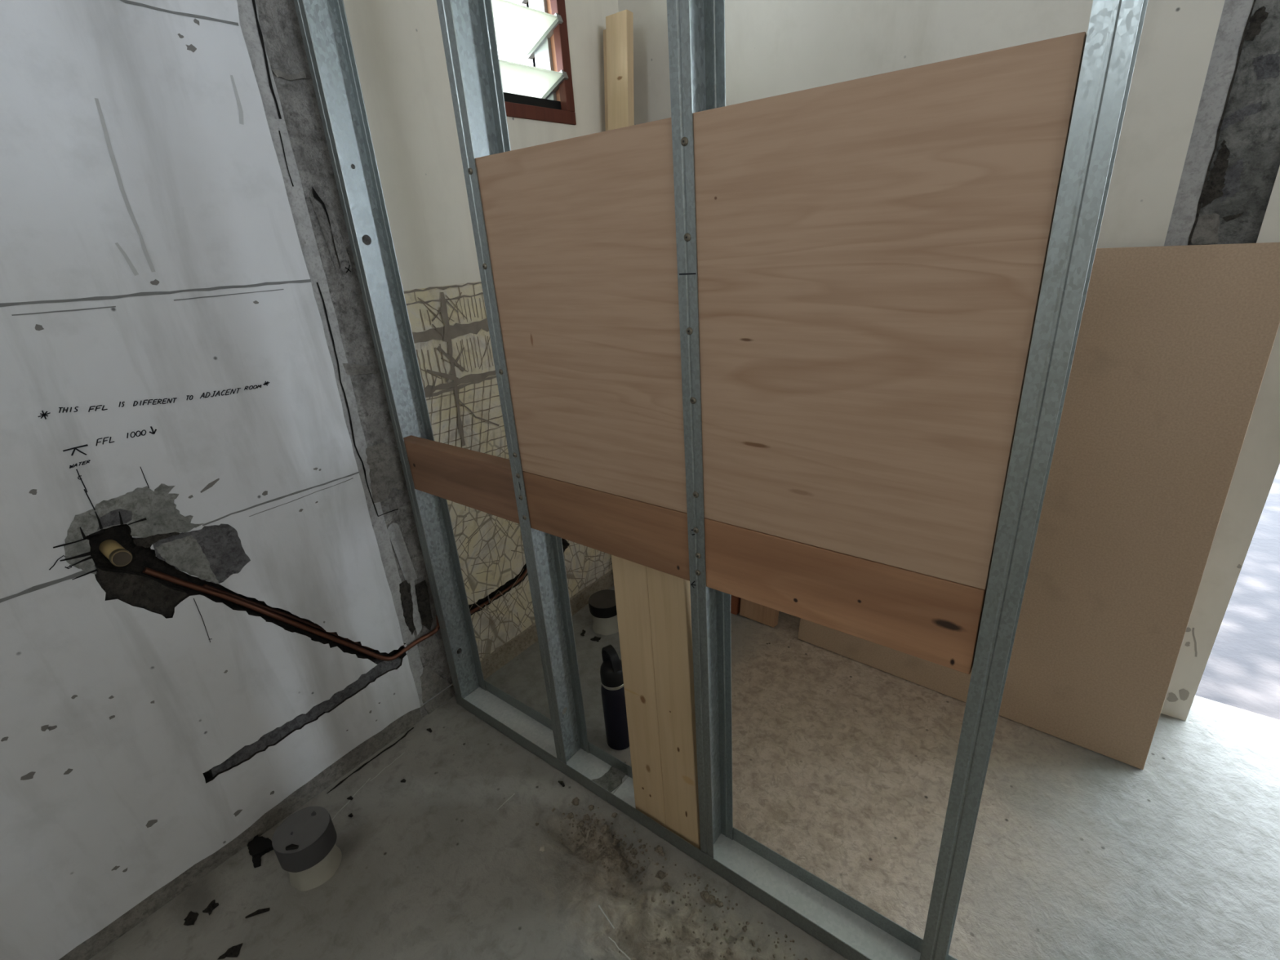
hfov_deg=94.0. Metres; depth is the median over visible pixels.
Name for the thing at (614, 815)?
chunk
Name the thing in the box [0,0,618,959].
wall
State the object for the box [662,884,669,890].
chunk
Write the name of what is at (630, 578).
board
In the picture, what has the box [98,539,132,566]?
pipe
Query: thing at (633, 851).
chunk
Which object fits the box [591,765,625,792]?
smear
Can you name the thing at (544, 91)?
window
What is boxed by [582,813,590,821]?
chunk
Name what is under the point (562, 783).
debris splinter
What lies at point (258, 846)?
scrap
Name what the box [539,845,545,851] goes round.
chunk
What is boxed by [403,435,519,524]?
timber nogging
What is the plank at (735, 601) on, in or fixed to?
on the floor
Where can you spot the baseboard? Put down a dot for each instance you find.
(496, 660)
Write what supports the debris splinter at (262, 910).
on the floor
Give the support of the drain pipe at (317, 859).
on the floor
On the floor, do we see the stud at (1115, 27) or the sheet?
the sheet
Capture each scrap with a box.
[247,835,273,867]
[285,844,298,850]
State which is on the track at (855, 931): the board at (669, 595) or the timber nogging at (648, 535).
the board at (669, 595)
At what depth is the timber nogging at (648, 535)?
1.12 m
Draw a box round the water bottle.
[600,644,629,750]
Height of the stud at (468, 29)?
2.556 m
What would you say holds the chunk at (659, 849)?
on the floor
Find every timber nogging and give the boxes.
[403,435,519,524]
[522,471,689,581]
[704,517,988,674]
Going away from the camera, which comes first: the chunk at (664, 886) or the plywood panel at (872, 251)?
the plywood panel at (872, 251)
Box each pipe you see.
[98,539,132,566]
[142,567,527,661]
[271,806,342,891]
[588,589,618,635]
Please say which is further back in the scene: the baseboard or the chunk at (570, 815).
the baseboard
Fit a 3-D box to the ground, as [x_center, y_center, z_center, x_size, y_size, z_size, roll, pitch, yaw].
[2.222,0.424,2.134,20.000,0.108,24.000,13,28,36]
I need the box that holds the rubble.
[535,804,808,959]
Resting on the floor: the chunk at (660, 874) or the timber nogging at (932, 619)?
the chunk at (660, 874)
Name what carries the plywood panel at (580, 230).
on the timber nogging at (648, 535)
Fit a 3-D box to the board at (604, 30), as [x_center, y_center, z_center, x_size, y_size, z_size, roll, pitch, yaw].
[-0.061,-0.473,2.085,0.088,1.860,0.208,13,28,36]
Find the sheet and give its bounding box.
[797,242,1279,769]
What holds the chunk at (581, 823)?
on the floor
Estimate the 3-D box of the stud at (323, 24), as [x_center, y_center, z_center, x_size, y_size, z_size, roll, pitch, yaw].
[-0.602,-0.513,1.353,0.033,2.556,0.085,13,28,36]
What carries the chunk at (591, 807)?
on the floor
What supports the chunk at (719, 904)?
on the floor
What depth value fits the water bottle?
1.55 m
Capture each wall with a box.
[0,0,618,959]
[617,0,1279,720]
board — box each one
[603,29,608,130]
[605,8,634,130]
[611,555,666,827]
[646,566,700,849]
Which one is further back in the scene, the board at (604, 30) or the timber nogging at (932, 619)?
the board at (604, 30)
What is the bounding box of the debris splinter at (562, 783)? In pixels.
[557,780,564,786]
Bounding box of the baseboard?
[480,568,613,679]
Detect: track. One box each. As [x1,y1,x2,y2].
[454,680,628,800]
[604,764,957,959]
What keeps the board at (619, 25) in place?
on the floor
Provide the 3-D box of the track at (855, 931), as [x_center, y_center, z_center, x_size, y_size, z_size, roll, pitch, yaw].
[0.245,0.826,1.270,0.762,0.040,0.089,13,28,36]
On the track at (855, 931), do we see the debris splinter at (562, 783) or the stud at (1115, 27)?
the stud at (1115, 27)
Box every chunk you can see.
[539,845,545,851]
[566,812,573,818]
[571,796,578,805]
[577,820,584,826]
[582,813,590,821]
[588,804,594,811]
[611,812,617,817]
[631,847,637,854]
[654,844,662,853]
[655,870,665,879]
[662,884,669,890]
[700,890,709,902]
[706,894,715,904]
[715,901,723,907]
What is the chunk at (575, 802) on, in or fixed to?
on the floor
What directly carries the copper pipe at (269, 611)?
attached to the wall at (191, 382)
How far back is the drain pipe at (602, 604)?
2.08 m
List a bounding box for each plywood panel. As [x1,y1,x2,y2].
[475,117,687,513]
[693,31,1086,589]
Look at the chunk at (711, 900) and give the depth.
1.24 m
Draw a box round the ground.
[1195,463,1279,719]
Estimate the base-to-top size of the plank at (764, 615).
1.142 m
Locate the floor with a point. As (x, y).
(843, 766)
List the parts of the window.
louvre blade, louvre blade, louvre rail, frame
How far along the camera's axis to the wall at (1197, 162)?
1.30 m
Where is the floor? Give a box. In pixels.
[88,585,1279,959]
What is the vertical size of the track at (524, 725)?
0.040 m
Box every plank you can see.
[730,595,740,614]
[739,598,778,627]
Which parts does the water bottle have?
lid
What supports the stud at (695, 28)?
on the track at (855, 931)
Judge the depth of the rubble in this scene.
1.32 m
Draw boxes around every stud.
[293,0,486,697]
[436,0,589,764]
[666,0,733,857]
[920,0,1148,959]
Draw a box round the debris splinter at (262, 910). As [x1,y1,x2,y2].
[245,907,270,918]
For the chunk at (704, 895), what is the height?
0.011 m
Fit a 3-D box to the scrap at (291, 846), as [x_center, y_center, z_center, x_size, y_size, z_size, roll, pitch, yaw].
[-0.740,0.780,1.271,0.025,0.011,0.011,-8,23,-10]
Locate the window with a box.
[491,0,576,124]

